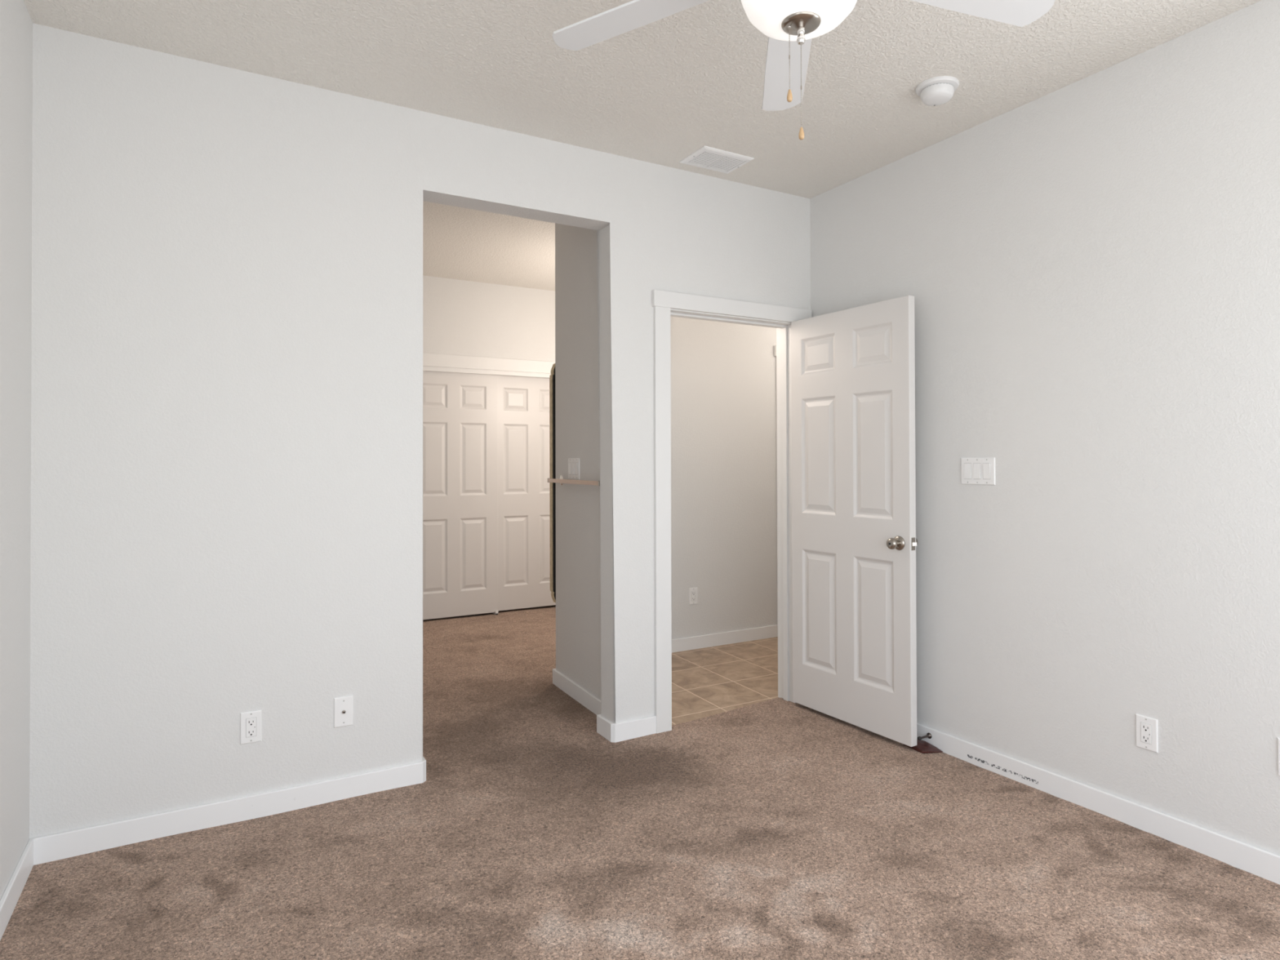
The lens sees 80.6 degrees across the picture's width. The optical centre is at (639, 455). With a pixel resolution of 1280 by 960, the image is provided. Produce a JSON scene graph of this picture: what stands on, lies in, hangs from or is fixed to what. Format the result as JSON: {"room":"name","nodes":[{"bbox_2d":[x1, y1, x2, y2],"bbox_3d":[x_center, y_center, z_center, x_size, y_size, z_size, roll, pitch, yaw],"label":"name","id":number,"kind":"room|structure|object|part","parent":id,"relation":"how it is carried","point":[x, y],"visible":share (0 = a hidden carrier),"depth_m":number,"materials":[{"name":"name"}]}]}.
{"room":"empty bedroom","nodes":[
{"label":"empty bedroom","id":0,"kind":"room"},
{"bbox_2d":[0,0,32,899],"bbox_3d":[-1.129,-0.167,0.864,0.100,2.950,3.619,0,-1,-30],"label":"wall","id":1,"kind":"structure","parent":0,"point":[15,21],"depth_m":2.25,"materials":[{"name":"white paint"}]},
{"bbox_2d":[0,839,33,940],"bbox_3d":[-1.077,1.272,0.880,0.013,0.093,3.619,0,-1,-30],"label":"baseboard","id":2,"kind":"structure","parent":1,"relation":"attached to","point":[9,900],"depth_m":2.23,"materials":[{"name":"wood"}]},
{"bbox_2d":[29,22,810,839],"bbox_3d":[0.067,-0.145,3.710,5.002,2.950,0.135,0,-1,-30],"label":"wall","id":3,"kind":"structure","parent":0,"point":[227,348],"depth_m":2.79,"materials":[{"name":"white paint"}]},
{"bbox_2d":[30,756,426,865],"bbox_3d":[-1.456,1.290,2.817,1.277,0.093,0.148,0,-1,-30],"label":"baseboard","id":4,"kind":"structure","parent":3,"relation":"attached to","point":[60,846],"depth_m":2.70,"materials":[{"name":"wood"}]},
{"bbox_2d":[240,709,262,744],"bbox_3d":[-1.424,0.994,2.764,0.070,0.114,0.008,0,-1,-30],"label":"wall outlet","id":5,"kind":"object","parent":3,"relation":"attached to","point":[251,722],"visible":1,"depth_m":2.76,"materials":[{"name":"white plastic"}]},
{"bbox_2d":[245,717,256,737],"bbox_3d":[-1.423,0.994,2.761,0.033,0.067,0.003,0,-1,-30],"label":"receptacle","id":6,"kind":"object","parent":5,"relation":"attached to","point":[251,722],"depth_m":2.76,"materials":[{"name":"white plastic"}]},
{"bbox_2d":[333,694,353,728],"bbox_3d":[-1.145,0.991,2.918,0.070,0.114,0.016,0,-1,-30],"label":"cable plate","id":7,"kind":"object","parent":3,"relation":"attached to","point":[344,705],"visible":1,"depth_m":2.92,"materials":[{"name":"white plastic"}]},
{"bbox_2d":[596,714,656,742],"bbox_3d":[-0.065,1.293,3.620,0.237,0.093,0.161,0,-1,-30],"label":"baseboard","id":8,"kind":"structure","parent":3,"relation":"attached to","point":[635,728],"depth_m":3.55,"materials":[{"name":"wood"}]},
{"bbox_2d":[652,289,811,733],"bbox_3d":[0.465,0.273,3.922,0.999,2.134,0.162,0,-1,-30],"label":"door frame","id":9,"kind":"structure","parent":3,"relation":"attached to","point":[666,304],"depth_m":3.73,"materials":[{"name":"white wood"}]},
{"bbox_2d":[791,295,917,746],"bbox_3d":[1.026,0.294,3.714,0.170,2.024,0.788,0,-1,-32],"label":"door","id":10,"kind":"structure","parent":9,"relation":"in","point":[855,541],"depth_m":3.65,"materials":[{"name":"white wood"}]},
{"bbox_3d":[1.150,0.397,3.413,0.064,0.066,0.066,0,-1,-32],"label":"knob","id":11,"kind":"part","parent":10,"relation":"part of","materials":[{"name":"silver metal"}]},
{"bbox_3d":[1.227,0.397,3.389,0.025,0.057,0.004,0,-1,-32],"label":"latch plate","id":12,"kind":"part","parent":10,"relation":"part of","materials":[{"name":"silver metal"}]},
{"bbox_2d":[422,275,555,361],"bbox_3d":[-1.581,-0.119,6.291,3.100,2.950,0.110,0,-1,-30],"label":"wall","id":13,"kind":"structure","parent":0,"point":[462,317],"depth_m":6.40,"materials":[{"name":"white paint"}]},
{"bbox_2d":[422,370,497,619],"bbox_3d":[-1.558,0.321,6.292,0.762,2.034,0.035,0,-1,-30],"label":"door","id":14,"kind":"structure","parent":13,"relation":"in","point":[460,410],"depth_m":6.30,"materials":[{"name":"white wood"}]},
{"bbox_2d":[422,352,555,377],"bbox_3d":[-1.240,0.268,6.465,1.677,2.197,0.120,0,-1,-30],"label":"door frame","id":15,"kind":"structure","parent":13,"relation":"attached to","point":[431,362],"depth_m":6.38,"materials":[{"name":"white wood"}]},
{"bbox_2d":[497,375,555,611],"bbox_3d":[-0.947,0.323,6.686,0.762,2.034,0.035,0,-1,-30],"label":"door","id":16,"kind":"structure","parent":13,"relation":"in","point":[523,402],"depth_m":6.62,"materials":[{"name":"white wood"}]},
{"bbox_2d":[422,200,555,291],"bbox_3d":[-0.976,-1.515,5.239,3.300,0.080,3.761,0,-1,-30],"label":"ceiling","id":17,"kind":"structure","parent":0,"point":[460,243],"depth_m":5.33,"materials":[{"name":"white paint"}]},
{"bbox_2d":[0,604,1279,959],"bbox_3d":[0.104,1.343,3.689,4.952,0.032,7.425,0,-1,-30],"label":"floor","id":18,"kind":"structure","parent":0,"point":[777,828],"depth_m":2.45,"materials":[{"name":"carpet"}]},
{"bbox_2d":[903,739,942,753],"bbox_3d":[1.276,1.309,3.408,0.090,0.030,0.147,0,-1,-30],"label":"wedge","id":19,"kind":"object","parent":18,"relation":"on","point":[923,747],"visible":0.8,"depth_m":3.38,"materials":[{"name":"brown wood"}]},
{"bbox_2d":[23,0,1261,198],"bbox_3d":[0.391,-1.468,1.700,3.564,0.080,3.739,0,-1,-30],"label":"ceiling","id":20,"kind":"structure","parent":0,"point":[664,90],"depth_m":2.72,"materials":[{"name":"white paint"}]},
{"bbox_2d":[679,146,754,173],"bbox_3d":[0.366,-1.406,3.603,0.286,0.012,0.210,0,-1,-30],"label":"ceiling vent","id":21,"kind":"object","parent":20,"relation":"in","point":[707,157],"visible":1,"depth_m":3.58,"materials":[{"name":"white plastic"}]},
{"bbox_2d":[552,0,1055,139],"bbox_3d":[0.399,-1.081,1.706,1.253,0.695,1.207,0,-1,-30],"label":"ceiling fan","id":22,"kind":"object","parent":20,"relation":"hanging from","point":[790,26],"visible":1,"depth_m":1.90,"materials":[{"name":"white paint"}]},
{"bbox_3d":[-0.010,-1.129,1.930,0.469,0.064,0.124,0,-1,25],"label":"blade","id":23,"kind":"part","parent":22,"relation":"part of","materials":[{"name":"white paint"}]},
{"bbox_3d":[0.423,-1.128,2.173,0.124,0.064,0.469,0,0,7],"label":"blade","id":24,"kind":"part","parent":22,"relation":"part of","materials":[{"name":"white paint"}]},
{"bbox_3d":[0.347,-0.924,1.752,0.002,0.151,0.002,0,-1,-30],"label":"pull chain","id":25,"kind":"part","parent":22,"relation":"part of","materials":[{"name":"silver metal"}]},
{"bbox_3d":[0.374,-1.065,1.753,0.288,0.122,0.288,0,-1,-30],"label":"lamp shade","id":26,"kind":"part","parent":22,"relation":"part of","materials":[{"name":"white glass"}]},
{"bbox_3d":[0.374,-0.859,1.751,0.002,0.198,0.002,0,-1,-30],"label":"pull chain","id":27,"kind":"part","parent":22,"relation":"part of","materials":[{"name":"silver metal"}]},
{"bbox_3d":[0.788,-1.132,1.836,0.469,0.064,0.124,0,-1,-11],"label":"blade","id":28,"kind":"part","parent":22,"relation":"part of","materials":[{"name":"white paint"}]},
{"bbox_2d":[915,75,959,106],"bbox_3d":[1.143,-1.391,2.902,0.156,0.058,0.156,0,-1,-30],"label":"smoke detector","id":29,"kind":"object","parent":20,"relation":"attached to","point":[936,91],"visible":1,"depth_m":2.86,"materials":[{"name":"white plastic"}]},
{"bbox_2d":[555,222,777,700],"bbox_3d":[0.412,-0.134,5.123,0.966,2.950,2.944,-1,-1,36],"label":"wall","id":30,"kind":"structure","parent":0,"point":[723,375],"depth_m":5.26,"materials":[{"name":"white paint"}]},
{"bbox_2d":[549,363,555,603],"bbox_3d":[-0.303,0.163,4.598,0.508,1.600,0.061,0,-1,-30],"label":"wall mirror","id":31,"kind":"object","parent":30,"relation":"attached to","point":[552,377],"visible":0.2,"depth_m":4.46,"materials":[{"name":"black metal"}]},
{"bbox_2d":[547,475,599,485],"bbox_3d":[-0.333,0.140,4.044,0.080,0.060,0.730,0,-1,-27],"label":"towel bar","id":32,"kind":"object","parent":30,"relation":"attached to","point":[560,480],"visible":0.64,"depth_m":4.01,"materials":[{"name":"beige metal"}]},
{"bbox_3d":[-0.474,0.142,4.342,0.060,0.060,0.060,0,-1,-27],"label":"post","id":33,"kind":"part","parent":32,"relation":"part of","materials":[{"name":"silver metal"}]},
{"bbox_3d":[-0.358,0.139,4.031,0.020,0.022,0.714,0,-1,-27],"label":"rail","id":34,"kind":"part","parent":32,"relation":"part of","materials":[{"name":"beige metal"}]},
{"bbox_2d":[568,457,579,479],"bbox_3d":[-0.369,0.072,4.179,0.011,0.114,0.163,0,-1,-27],"label":"light switch","id":35,"kind":"object","parent":30,"relation":"attached to","point":[573,463],"visible":1,"depth_m":4.17,"materials":[{"name":"white plastic"}]},
{"bbox_2d":[552,668,600,715],"bbox_3d":[-0.095,1.298,4.190,0.560,0.093,0.858,0,-1,-30],"label":"baseboard","id":36,"kind":"structure","parent":30,"relation":"attached to","point":[572,689],"depth_m":4.11,"materials":[{"name":"wood"}]},
{"bbox_2d":[688,586,697,604],"bbox_3d":[0.372,0.978,5.255,0.070,0.114,0.008,0,-1,-30],"label":"wall outlet","id":37,"kind":"object","parent":30,"relation":"attached to","point":[693,592],"visible":1,"depth_m":5.25,"materials":[{"name":"white plastic"}]},
{"bbox_2d":[691,591,695,600],"bbox_3d":[0.373,0.978,5.253,0.033,0.067,0.003,0,-1,-30],"label":"receptacle","id":38,"kind":"object","parent":37,"relation":"attached to","point":[693,593],"depth_m":5.25,"materials":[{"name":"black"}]},
{"bbox_2d":[671,624,777,652],"bbox_3d":[0.519,1.306,5.333,1.360,0.093,0.013,0,-1,-30],"label":"baseboard","id":39,"kind":"structure","parent":30,"relation":"attached to","point":[771,631],"depth_m":5.37,"materials":[{"name":"wood"}]},
{"bbox_2d":[773,345,777,624],"bbox_3d":[1.284,0.220,5.775,0.637,2.082,0.025,0,-1,-30],"label":"door frame","id":40,"kind":"structure","parent":30,"relation":"attached to","point":[775,346],"depth_m":5.63,"materials":[{"name":"white wood"}]},
{"bbox_2d":[809,0,1279,855],"bbox_3d":[1.878,-0.160,2.584,0.100,2.950,3.619,0,-1,-30],"label":"wall","id":41,"kind":"structure","parent":0,"point":[1090,266],"depth_m":2.77,"materials":[{"name":"white paint"}]},
{"bbox_2d":[917,733,931,740],"bbox_3d":[1.284,1.274,3.415,0.075,0.026,0.026,0,-1,-30],"label":"door stop","id":42,"kind":"object","parent":41,"relation":"attached to","point":[928,735],"visible":1,"depth_m":3.42,"materials":[{"name":"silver metal"}]},
{"bbox_3d":[1.290,1.274,3.418,0.062,0.026,0.026,0,-1,-30],"label":"rod","id":43,"kind":"part","parent":42,"relation":"part of","materials":[{"name":"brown metal"}]},
{"bbox_2d":[960,457,995,484],"bbox_3d":[1.444,0.066,3.231,0.011,0.114,0.163,0,-1,-30],"label":"light switch","id":44,"kind":"object","parent":41,"relation":"attached to","point":[980,471],"visible":1,"depth_m":3.23,"materials":[{"name":"white plastic"}]},
{"bbox_2d":[916,723,1279,884],"bbox_3d":[1.833,1.278,2.543,0.013,0.093,3.619,0,-1,-30],"label":"baseboard","id":45,"kind":"structure","parent":41,"relation":"attached to","point":[1255,860],"depth_m":2.72,"materials":[{"name":"wood"}]},
{"bbox_2d":[1135,713,1158,752],"bbox_3d":[1.777,0.974,2.647,0.008,0.114,0.070,0,-1,-30],"label":"wall outlet","id":46,"kind":"object","parent":41,"relation":"attached to","point":[1147,735],"visible":1,"depth_m":2.64,"materials":[{"name":"white plastic"}]},
{"bbox_2d":[1141,722,1151,744],"bbox_3d":[1.774,0.974,2.646,0.003,0.067,0.033,0,-1,-30],"label":"receptacle","id":47,"kind":"object","parent":46,"relation":"attached to","point":[1145,726],"depth_m":2.65,"materials":[{"name":"white plastic"}]},
{"bbox_2d":[1277,737,1279,775],"bbox_3d":[1.980,0.926,2.292,0.008,0.114,0.070,0,-1,-30],"label":"wall outlet","id":48,"kind":"object","parent":41,"relation":"attached to","point":[1278,739],"visible":1,"depth_m":2.32,"materials":[{"name":"white plastic"}]}
]}

